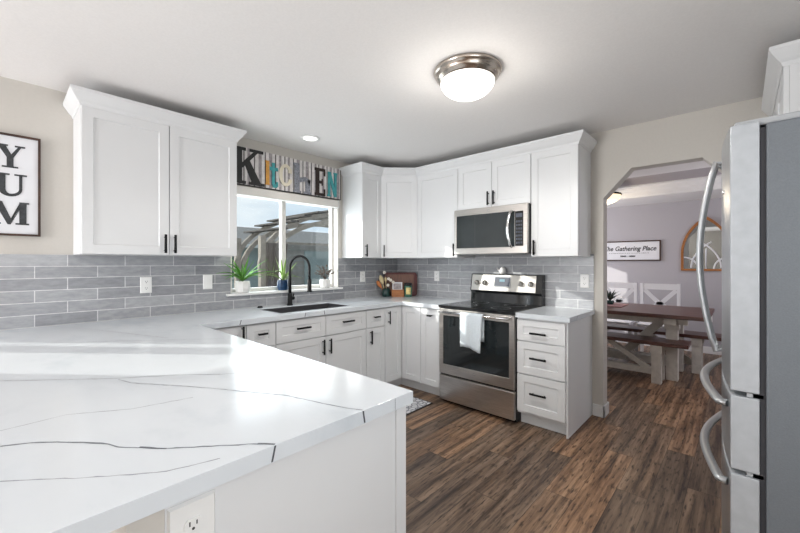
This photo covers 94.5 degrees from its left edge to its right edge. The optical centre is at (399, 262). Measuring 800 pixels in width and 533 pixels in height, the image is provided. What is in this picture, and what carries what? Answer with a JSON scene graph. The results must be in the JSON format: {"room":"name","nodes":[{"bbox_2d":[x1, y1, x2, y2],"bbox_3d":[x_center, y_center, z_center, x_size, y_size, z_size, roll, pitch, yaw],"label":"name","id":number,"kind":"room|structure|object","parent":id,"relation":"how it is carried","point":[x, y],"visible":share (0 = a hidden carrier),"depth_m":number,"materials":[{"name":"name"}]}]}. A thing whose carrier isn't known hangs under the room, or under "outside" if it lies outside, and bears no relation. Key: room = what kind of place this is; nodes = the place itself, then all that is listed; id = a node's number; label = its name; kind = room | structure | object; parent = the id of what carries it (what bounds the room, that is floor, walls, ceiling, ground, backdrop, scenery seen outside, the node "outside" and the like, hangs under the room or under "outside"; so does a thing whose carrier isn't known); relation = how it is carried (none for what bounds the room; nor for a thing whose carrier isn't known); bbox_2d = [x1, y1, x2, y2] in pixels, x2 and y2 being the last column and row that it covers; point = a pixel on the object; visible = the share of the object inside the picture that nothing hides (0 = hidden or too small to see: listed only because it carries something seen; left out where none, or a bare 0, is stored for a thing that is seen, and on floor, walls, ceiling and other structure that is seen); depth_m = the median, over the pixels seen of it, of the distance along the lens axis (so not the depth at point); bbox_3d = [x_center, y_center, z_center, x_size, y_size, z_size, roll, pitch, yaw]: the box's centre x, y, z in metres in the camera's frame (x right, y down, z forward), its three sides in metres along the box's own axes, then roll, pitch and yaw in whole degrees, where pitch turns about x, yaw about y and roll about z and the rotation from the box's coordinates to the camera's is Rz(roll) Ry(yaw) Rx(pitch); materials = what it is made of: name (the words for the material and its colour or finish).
{"room":"kitchen","nodes":[
{"label":"kitchen","id":0,"kind":"room"},
{"bbox_2d":[109,509,164,532],"bbox_3d":[-1.370,0.881,1.508,2.486,0.875,0.058,0,0,43],"label":"wall","id":1,"kind":"structure","parent":0,"point":[154,523],"depth_m":0.67,"materials":[{"name":"paint"}]},
{"bbox_2d":[0,76,371,329],"bbox_3d":[-2.304,0.099,2.439,0.150,2.440,6.770,0,0,43],"label":"wall","id":2,"kind":"structure","parent":0,"point":[26,109],"depth_m":2.38,"materials":[{"name":"paint"}]},
{"bbox_2d":[0,132,40,236],"bbox_3d":[-2.366,-0.473,2.243,0.022,0.616,0.268,0,0,43],"label":"sign","id":3,"kind":"object","parent":2,"relation":"attached to","point":[20,156],"visible":1,"depth_m":2.28,"materials":[{"name":"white wood"}]},
{"bbox_2d":[140,277,151,292],"bbox_3d":[-1.891,0.166,2.756,0.009,0.120,0.074,0,0,43],"label":"wall outlet","id":4,"kind":"object","parent":2,"relation":"attached to","point":[145,282],"visible":1,"depth_m":2.75,"materials":[{"name":"white plastic"}]},
{"bbox_2d":[63,84,246,256],"bbox_3d":[-1.715,-0.550,2.681,0.386,0.994,1.049,0,0,43],"label":"upper cabinet","id":5,"kind":"object","parent":2,"relation":"attached to","point":[149,180],"visible":1,"depth_m":2.50,"materials":[{"name":"white wood"}]},
{"bbox_2d":[0,254,396,329],"bbox_3d":[-1.259,0.175,3.454,0.008,0.458,3.620,0,0,43],"label":"backsplash","id":6,"kind":"structure","parent":2,"relation":"attached to","point":[37,290],"depth_m":2.66,"materials":[{"name":"tile"}]},
{"bbox_2d":[203,275,211,288],"bbox_3d":[-1.597,0.159,3.075,0.008,0.120,0.074,0,0,43],"label":"light switch","id":7,"kind":"object","parent":2,"relation":"attached to","point":[207,279],"visible":1,"depth_m":3.07,"materials":[{"name":"white plastic"}]},
{"bbox_2d":[226,195,342,296],"bbox_3d":[-1.112,-0.191,3.676,0.173,0.960,1.245,0,0,43],"label":"window","id":8,"kind":"structure","parent":2,"relation":"in","point":[333,213],"depth_m":3.73,"materials":[{"name":"plastic"}]},
{"bbox_2d":[217,258,270,292],"bbox_3d":[-1.339,0.104,3.216,0.346,0.325,0.531,0,0,43],"label":"spider plant","id":9,"kind":"object","parent":8,"relation":"on","point":[241,286],"visible":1,"depth_m":3.25,"materials":[{"name":"green plant"}]},
{"bbox_2d":[251,259,300,289],"bbox_3d":[-1.170,0.102,3.494,0.185,0.330,0.614,0,0,37],"label":"aloe","id":10,"kind":"object","parent":8,"relation":"on","point":[282,284],"visible":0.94,"depth_m":3.56,"materials":[{"name":"plant"}]},
{"bbox_2d":[237,185,338,208],"bbox_3d":[-1.091,-0.643,3.667,0.086,0.083,1.156,0,0,43],"label":"roller shade","id":11,"kind":"object","parent":8,"relation":"attached to","point":[241,190],"visible":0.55,"depth_m":3.60,"materials":[{"name":"white fabric"}]},
{"bbox_2d":[316,265,336,287],"bbox_3d":[-0.790,0.144,3.937,0.160,0.246,0.245,0,0,24],"label":"potted succulent","id":12,"kind":"object","parent":8,"relation":"on","point":[324,283],"visible":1,"depth_m":3.92,"materials":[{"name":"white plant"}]},
{"bbox_2d":[237,146,340,199],"bbox_3d":[-1.085,-0.860,3.627,0.028,0.338,1.251,0,0,43],"label":"kitchen sign","id":13,"kind":"object","parent":2,"relation":"attached to","point":[255,168],"visible":0.94,"depth_m":3.59,"materials":[{"name":"multicoloured wood"}]},
{"bbox_2d":[342,172,380,257],"bbox_3d":[-0.409,-0.510,4.106,0.372,0.913,0.290,0,0,43],"label":"upper cabinet","id":14,"kind":"object","parent":2,"relation":"attached to","point":[361,192],"visible":0.99,"depth_m":4.01,"materials":[{"name":"white wood"}]},
{"bbox_2d":[339,129,596,176],"bbox_3d":[0.527,-1.002,3.670,2.527,0.091,0.553,0,0,27],"label":"crown molding","id":15,"kind":"structure","parent":14,"relation":"attached to","point":[581,137],"depth_m":3.52,"materials":[{"name":"white wood"}]},
{"bbox_2d":[360,272,364,281],"bbox_3d":[-0.435,0.164,4.333,0.009,0.120,0.074,0,0,43],"label":"wall outlet","id":16,"kind":"object","parent":2,"relation":"attached to","point":[362,274],"visible":1,"depth_m":4.33,"materials":[{"name":"white plastic"}]},
{"bbox_2d":[277,280,287,289],"bbox_3d":[-1.138,0.216,3.598,0.106,0.100,0.112,0,0,43],"label":"pot","id":17,"kind":"object","parent":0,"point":[281,284],"depth_m":3.55,"materials":[{"name":"blue ceramic"}]},
{"bbox_2d":[320,279,330,287],"bbox_3d":[-0.804,0.220,3.962,0.116,0.092,0.118,0,0,43],"label":"pot","id":18,"kind":"object","parent":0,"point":[324,283],"depth_m":3.91,"materials":[{"name":"white ceramic"}]},
{"bbox_2d":[0,0,799,167],"bbox_3d":[-0.744,-1.181,0.959,4.450,0.120,6.710,0,0,43],"label":"ceiling","id":19,"kind":"structure","parent":0,"point":[356,76],"depth_m":2.05,"materials":[{"name":"paint"}]},
{"bbox_2d":[300,135,319,141],"bbox_3d":[-0.808,-1.116,3.324,0.172,0.008,0.172,0,0,43],"label":"recessed light","id":20,"kind":"object","parent":19,"relation":"in","point":[310,138],"visible":1,"depth_m":3.31,"materials":[{"name":"white plastic"}]},
{"bbox_2d":[434,52,501,101],"bbox_3d":[0.394,-1.042,2.164,0.394,0.156,0.394,0,0,43],"label":"ceiling light","id":21,"kind":"object","parent":19,"relation":"attached to","point":[464,77],"visible":1,"depth_m":2.05,"materials":[{"name":"white glass"}]},
{"bbox_2d":[398,342,721,532],"bbox_3d":[0.473,1.369,2.278,4.450,0.100,10.300,0,0,43],"label":"floor","id":22,"kind":"structure","parent":0,"point":[641,467],"depth_m":2.40,"materials":[{"name":"brown wood"}]},
{"bbox_2d":[215,325,245,338],"bbox_3d":[-1.440,0.881,2.763,0.676,0.875,0.318,0,0,43],"label":"base cabinet","id":23,"kind":"object","parent":22,"relation":"on","point":[239,331],"visible":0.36,"depth_m":2.62,"materials":[{"name":"white wood"}]},
{"bbox_2d":[245,321,274,347],"bbox_3d":[-1.254,0.881,2.965,0.676,0.875,0.230,0,0,43],"label":"base cabinet","id":24,"kind":"object","parent":22,"relation":"on","point":[263,333],"visible":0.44,"depth_m":2.77,"materials":[{"name":"white wood"}]},
{"bbox_2d":[165,406,405,532],"bbox_3d":[-0.874,0.881,1.555,1.831,0.875,0.682,0,0,43],"label":"base cabinet","id":25,"kind":"object","parent":22,"relation":"on","point":[353,480],"visible":0.18,"depth_m":0.96,"materials":[{"name":"white wood"}]},
{"bbox_2d":[167,489,214,532],"bbox_3d":[-0.403,0.531,0.718,0.009,0.140,0.087,0,0,43],"label":"wall outlet","id":26,"kind":"object","parent":25,"relation":"attached to","point":[197,514],"visible":1,"depth_m":0.72,"materials":[{"name":"white plastic"}]},
{"bbox_2d":[184,515,201,532],"bbox_3d":[-0.401,0.507,0.717,0.003,0.025,0.033,0,0,43],"label":"socket","id":27,"kind":"object","parent":26,"relation":"attached to","point":[192,523],"depth_m":0.72,"materials":[{"name":"white plastic"}]},
{"bbox_2d":[0,296,468,532],"bbox_3d":[-0.340,0.424,2.599,2.501,0.038,3.612,0,0,43],"label":"countertop","id":28,"kind":"structure","parent":25,"relation":"on","point":[111,425],"depth_m":1.03,"materials":[{"name":"stone"}]},
{"bbox_2d":[287,255,311,304],"bbox_3d":[-0.943,0.163,3.511,0.271,0.482,0.092,0,0,21],"label":"faucet","id":29,"kind":"object","parent":28,"relation":"on","point":[309,281],"visible":0.99,"depth_m":3.51,"materials":[{"name":"black metal"}]},
{"bbox_2d":[262,303,347,312],"bbox_3d":[-0.838,0.511,3.331,0.337,0.216,0.712,0,0,43],"label":"sink","id":30,"kind":"object","parent":28,"relation":"in","point":[324,305],"visible":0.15,"depth_m":3.47,"materials":[{"name":"metal"}]},
{"bbox_2d":[382,288,390,296],"bbox_3d":[-0.165,0.354,4.422,0.106,0.100,0.106,0,0,-2],"label":"utensil crock","id":31,"kind":"object","parent":28,"relation":"on","point":[386,292],"visible":0.99,"depth_m":4.38,"materials":[{"name":"green ceramic"}]},
{"bbox_2d":[379,275,383,287],"bbox_3d":[-0.206,0.265,4.424,0.084,0.233,0.018,0,0,-2],"label":"wooden spoon","id":32,"kind":"object","parent":31,"relation":"in","point":[381,279],"visible":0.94,"depth_m":4.42,"materials":[{"name":"beige wood"}]},
{"bbox_2d":[383,271,394,288],"bbox_3d":[-0.135,0.239,4.395,0.143,0.284,0.034,0,0,8],"label":"stems","id":33,"kind":"object","parent":31,"relation":"in","point":[384,272],"visible":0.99,"depth_m":4.39,"materials":[{"name":"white plant"}]},
{"bbox_2d":[392,289,403,296],"bbox_3d":[-0.028,0.361,4.412,0.145,0.086,0.064,0,0,-2],"label":"wooden box","id":34,"kind":"object","parent":28,"relation":"on","point":[395,293],"visible":1,"depth_m":4.38,"materials":[{"name":"brown wood"}]},
{"bbox_2d":[392,282,401,289],"bbox_3d":[-0.032,0.281,4.431,0.119,0.098,0.010,0,0,-2],"label":"sign","id":35,"kind":"object","parent":34,"relation":"on","point":[397,285],"visible":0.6,"depth_m":4.43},
{"bbox_2d":[393,283,400,288],"bbox_3d":[-0.032,0.281,4.427,0.092,0.069,0.002,0,0,-2],"label":"picture","id":36,"kind":"object","parent":35,"relation":"attached to","point":[396,285],"depth_m":4.43},
{"bbox_2d":[384,272,416,295],"bbox_3d":[0.007,0.261,4.504,0.405,0.285,0.053,0,0,-2],"label":"cutting board","id":37,"kind":"object","parent":28,"relation":"on","point":[404,277],"visible":0.63,"depth_m":4.50,"materials":[{"name":"brown wood"}]},
{"bbox_2d":[404,283,411,296],"bbox_3d":[0.097,0.323,4.418,0.097,0.162,0.097,0,0,-2],"label":"jar candle","id":38,"kind":"object","parent":28,"relation":"on","point":[408,286],"visible":1,"depth_m":4.38,"materials":[{"name":"green glass"}]},
{"bbox_2d":[275,310,365,375],"bbox_3d":[-0.859,0.881,3.393,0.676,0.875,0.932,0,0,43],"label":"base cabinet","id":39,"kind":"object","parent":22,"relation":"on","point":[338,340],"visible":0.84,"depth_m":3.22,"materials":[{"name":"white wood"}]},
{"bbox_2d":[365,307,384,381],"bbox_3d":[-0.457,0.881,3.829,0.676,0.875,0.252,0,0,43],"label":"base cabinet","id":40,"kind":"object","parent":22,"relation":"on","point":[375,318],"visible":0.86,"depth_m":3.63,"materials":[{"name":"white wood"}]},
{"bbox_2d":[384,305,425,391],"bbox_3d":[0.003,0.881,4.164,0.896,0.875,0.861,0,0,43],"label":"base cabinet","id":41,"kind":"object","parent":22,"relation":"on","point":[402,325],"visible":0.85,"depth_m":3.82,"materials":[{"name":"white wood"}]},
{"bbox_2d":[406,397,432,415],"bbox_3d":[-0.296,1.313,3.155,0.470,0.010,1.265,0,0,43],"label":"kitchen rug","id":42,"kind":"object","parent":22,"relation":"on","point":[417,404],"visible":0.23,"depth_m":3.39,"materials":[{"name":"grey fabric"}]},
{"bbox_2d":[421,307,440,395],"bbox_3d":[0.496,0.881,3.852,0.252,0.875,0.651,0,0,43],"label":"base cabinet","id":43,"kind":"object","parent":22,"relation":"on","point":[430,374],"visible":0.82,"depth_m":3.66,"materials":[{"name":"white wood"}]},
{"bbox_2d":[438,273,544,422],"bbox_3d":[0.852,0.716,3.480,0.768,1.205,0.696,0,0,43],"label":"range","id":44,"kind":"object","parent":22,"relation":"on","point":[485,381],"visible":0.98,"depth_m":3.31,"materials":[{"name":"silver metal"}]},
{"bbox_2d":[460,312,483,352],"bbox_3d":[0.622,0.604,3.225,0.220,0.332,0.061,0,0,43],"label":"dish towel","id":45,"kind":"object","parent":44,"relation":"hanging from","point":[471,324],"visible":1,"depth_m":3.20,"materials":[{"name":"white fabric"}]},
{"bbox_2d":[438,300,541,314],"bbox_3d":[0.840,0.409,3.467,0.768,0.023,0.575,0,0,43],"label":"cooktop","id":46,"kind":"object","parent":44,"relation":"in","point":[487,307],"depth_m":3.39,"materials":[{"name":"black glass"}]},
{"bbox_2d":[497,267,505,273],"bbox_3d":[1.024,0.076,3.749,0.103,0.074,0.068,0,0,43],"label":"ornament","id":47,"kind":"object","parent":44,"relation":"on","point":[502,270],"visible":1,"depth_m":3.71,"materials":[{"name":"white ceramic"}]},
{"bbox_2d":[517,315,591,438],"bbox_3d":[1.298,0.881,3.102,0.395,0.875,0.667,0,0,43],"label":"base cabinet","id":48,"kind":"object","parent":22,"relation":"on","point":[554,359],"visible":0.97,"depth_m":2.90,"materials":[{"name":"white wood"}]},
{"bbox_2d":[515,306,594,322],"bbox_3d":[1.310,0.424,3.098,0.424,0.038,0.640,0,0,43],"label":"countertop","id":49,"kind":"structure","parent":48,"relation":"on","point":[548,313],"depth_m":2.96,"materials":[{"name":"stone"}]},
{"bbox_2d":[607,282,637,342],"bbox_3d":[3.243,0.809,5.560,0.480,1.020,0.460,0,0,43],"label":"dining chair","id":50,"kind":"object","parent":22,"relation":"on","point":[634,286],"visible":0.21,"depth_m":5.60,"materials":[{"name":"white wood"}]},
{"bbox_2d":[607,332,690,384],"bbox_3d":[2.478,1.089,4.510,1.670,0.460,0.330,0,0,43],"label":"bench","id":51,"kind":"object","parent":22,"relation":"on","point":[658,345],"visible":0.49,"depth_m":4.16,"materials":[{"name":"paint"}]},
{"bbox_2d":[634,283,680,351],"bbox_3d":[3.625,0.809,5.207,0.480,1.020,0.460,0,0,43],"label":"dining chair","id":52,"kind":"object","parent":22,"relation":"on","point":[644,287],"visible":0.4,"depth_m":5.32,"materials":[{"name":"white wood"}]},
{"bbox_2d":[607,302,713,381],"bbox_3d":[2.723,0.939,4.842,2.080,0.760,1.080,0,0,43],"label":"table","id":53,"kind":"object","parent":22,"relation":"on","point":[674,319],"visible":0.45,"depth_m":4.25,"materials":[{"name":"paint"}]},
{"bbox_2d":[607,303,628,306],"bbox_3d":[2.608,0.555,5.056,0.820,0.008,0.420,0,0,43],"label":"table runner","id":54,"kind":"object","parent":53,"relation":"on","point":[614,304],"visible":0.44,"depth_m":4.77,"materials":[{"name":"pink fabric"}]},
{"bbox_2d":[607,290,619,303],"bbox_3d":[2.787,0.433,4.933,0.240,0.234,0.278,0,0,13],"label":"table plant","id":55,"kind":"object","parent":54,"relation":"on","point":[610,296],"visible":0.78,"depth_m":4.90,"materials":[{"name":"green plant"}]},
{"bbox_2d":[607,323,721,373],"bbox_3d":[3.085,1.089,4.991,2.010,0.460,0.330,0,0,43],"label":"bench","id":56,"kind":"object","parent":22,"relation":"on","point":[697,338],"visible":0.44,"depth_m":4.49,"materials":[{"name":"paint"}]},
{"bbox_2d":[696,111,799,532],"bbox_3d":[1.655,0.421,1.343,0.904,1.795,0.908,0,0,43],"label":"refrigerator","id":57,"kind":"object","parent":22,"relation":"on","point":[759,477],"visible":1,"depth_m":1.19,"materials":[{"name":"silver metal"}]},
{"bbox_2d":[761,39,799,115],"bbox_3d":[2.383,0.136,1.902,0.726,2.366,0.952,0,0,43],"label":"upper cabinet","id":58,"kind":"object","parent":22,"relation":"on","point":[781,92],"visible":0.09,"depth_m":1.80,"materials":[{"name":"white wood"}]},
{"bbox_2d":[427,97,768,405],"bbox_3d":[1.531,0.099,3.425,4.450,2.440,0.120,0,0,43],"label":"wall","id":59,"kind":"structure","parent":0,"point":[700,135],"depth_m":3.02,"materials":[{"name":"paint"}]},
{"bbox_2d":[381,177,416,258],"bbox_3d":[-0.019,-0.510,4.349,0.615,0.913,0.621,0,0,43],"label":"upper cabinet","id":60,"kind":"object","parent":59,"relation":"attached to","point":[398,194],"visible":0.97,"depth_m":4.12,"materials":[{"name":"white wood"}]},
{"bbox_2d":[434,271,438,280],"bbox_3d":[0.430,0.154,4.340,0.074,0.120,0.009,0,0,43],"label":"wall outlet","id":61,"kind":"object","parent":59,"relation":"attached to","point":[436,273],"visible":1,"depth_m":4.34,"materials":[{"name":"white plastic"}]},
{"bbox_2d":[417,169,474,257],"bbox_3d":[0.487,-0.510,4.051,0.544,0.913,0.372,0,0,43],"label":"upper cabinet","id":62,"kind":"object","parent":59,"relation":"attached to","point":[437,193],"visible":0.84,"depth_m":3.94,"materials":[{"name":"white wood"}]},
{"bbox_2d":[458,154,530,209],"bbox_3d":[0.967,-0.745,3.608,0.760,0.443,0.372,0,0,43],"label":"upper cabinet","id":63,"kind":"object","parent":59,"relation":"attached to","point":[507,181],"visible":0.82,"depth_m":3.47,"materials":[{"name":"white wood"}]},
{"bbox_2d":[454,203,530,255],"bbox_3d":[0.935,-0.299,3.572,0.757,0.443,0.451,0,0,43],"label":"microwave","id":64,"kind":"object","parent":63,"relation":"attached to","point":[504,229],"visible":0.97,"depth_m":3.41,"materials":[{"name":"silver metal"}]},
{"bbox_2d":[397,254,593,309],"bbox_3d":[0.823,0.164,3.989,2.326,0.480,0.008,0,0,43],"label":"backsplash","id":65,"kind":"structure","parent":59,"relation":"attached to","point":[562,274],"depth_m":3.73,"materials":[{"name":"tile"}]},
{"bbox_2d":[531,144,590,256],"bbox_3d":[1.391,-0.510,3.217,0.391,0.913,0.372,0,0,43],"label":"upper cabinet","id":66,"kind":"object","parent":59,"relation":"attached to","point":[560,177],"visible":1,"depth_m":3.10,"materials":[{"name":"white wood"}]},
{"bbox_2d":[580,274,588,287],"bbox_3d":[1.618,0.160,3.243,0.074,0.120,0.009,0,0,43],"label":"wall outlet","id":67,"kind":"object","parent":59,"relation":"attached to","point":[584,278],"visible":1,"depth_m":3.24,"materials":[{"name":"white plastic"}]},
{"bbox_2d":[592,401,608,417],"bbox_3d":[1.704,1.269,3.265,0.221,0.100,0.148,0,0,43],"label":"baseboard","id":68,"kind":"structure","parent":59,"relation":"attached to","point":[597,410],"depth_m":3.17,"materials":[{"name":"white wood"}]},
{"bbox_2d":[607,198,721,346],"bbox_3d":[3.951,0.099,5.974,4.550,2.440,0.150,0,0,43],"label":"wall","id":69,"kind":"structure","parent":0,"point":[669,222],"depth_m":5.73,"materials":[{"name":"paint"}]},
{"bbox_2d":[607,240,660,260],"bbox_3d":[3.732,-0.194,6.054,0.888,0.325,0.028,0,0,43],"label":"sign","id":70,"kind":"object","parent":69,"relation":"attached to","point":[644,250],"visible":0.99,"depth_m":5.99,"materials":[{"name":"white wood"}]},
{"bbox_2d":[607,174,721,207],"bbox_3d":[3.580,-1.006,5.534,4.300,0.150,1.000,0,0,43],"label":"ceiling","id":71,"kind":"structure","parent":69,"relation":"attached to","point":[688,189],"depth_m":5.11,"materials":[{"name":"white paint"}]},
{"bbox_2d":[616,341,721,354],"bbox_3d":[3.914,1.269,5.896,4.300,0.100,0.015,0,0,43],"label":"baseboard","id":72,"kind":"structure","parent":69,"relation":"attached to","point":[708,350],"depth_m":5.38,"materials":[{"name":"white wood"}]},
{"bbox_2d":[681,217,721,270],"bbox_3d":[4.454,-0.281,5.386,0.580,0.800,0.030,0,0,43],"label":"arched mirror","id":73,"kind":"object","parent":69,"relation":"attached to","point":[712,250],"visible":0.68,"depth_m":5.38,"materials":[{"name":"brown wood"}]},
{"bbox_2d":[620,167,721,186],"bbox_3d":[2.805,-1.141,4.732,4.550,0.120,3.530,0,0,43],"label":"ceiling","id":74,"kind":"structure","parent":0,"point":[702,172],"depth_m":4.63,"materials":[{"name":"grey paint"}]},
{"bbox_2d":[607,192,621,204],"bbox_3d":[2.843,-0.946,5.193,0.470,0.269,0.470,0,0,43],"label":"ceiling light","id":75,"kind":"object","parent":74,"relation":"attached to","point":[615,196],"visible":0.28,"depth_m":5.02,"materials":[{"name":"white glass"}]},
{"bbox_2d":[628,161,711,177],"bbox_3d":[1.993,-1.006,3.815,4.300,0.150,1.080,0,0,43],"label":"soffit","id":76,"kind":"structure","parent":74,"relation":"attached to","point":[699,164],"depth_m":3.69,"materials":[{"name":"paint"}]},
{"bbox_3d":[-13.097,1.694,20.242,39.840,0.250,55.000,0,0,43],"label":"ground","id":77,"kind":"structure","parent":0,"visible":0},
{"bbox_2d":[232,227,328,288],"bbox_3d":[-7.745,-0.206,21.426,6.900,3.550,31.000,0,0,43],"label":"house","id":78,"kind":"object","parent":77,"relation":"on","point":[302,236],"visible":0.02,"depth_m":19.56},
{"bbox_2d":[272,241,328,285],"bbox_3d":[-1.367,0.459,13.976,0.080,2.220,7.500,0,0,43],"label":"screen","id":79,"kind":"object","parent":77,"relation":"on","point":[319,256],"visible":0.03,"depth_m":12.09,"materials":[{"name":"grey"}]},
{"bbox_3d":[-1.804,1.543,7.781,6.340,0.049,8.000,0,0,43],"label":"patio slab","id":80,"kind":"object","parent":77,"relation":"on","visible":0},
{"bbox_2d":[233,210,328,287],"bbox_3d":[-1.790,0.088,10.148,1.750,2.862,4.990,0,0,43],"label":"pergola","id":81,"kind":"object","parent":80,"relation":"on","point":[292,221],"visible":0.41,"depth_m":8.74,"materials":[{"name":"grey wood"}]},
{"bbox_2d":[266,243,287,286],"bbox_3d":[-2.705,0.494,8.141,0.066,1.851,0.519,0,0,43],"label":"curtain","id":82,"kind":"object","parent":81,"relation":"hanging from","point":[272,256],"visible":0.34,"depth_m":8.05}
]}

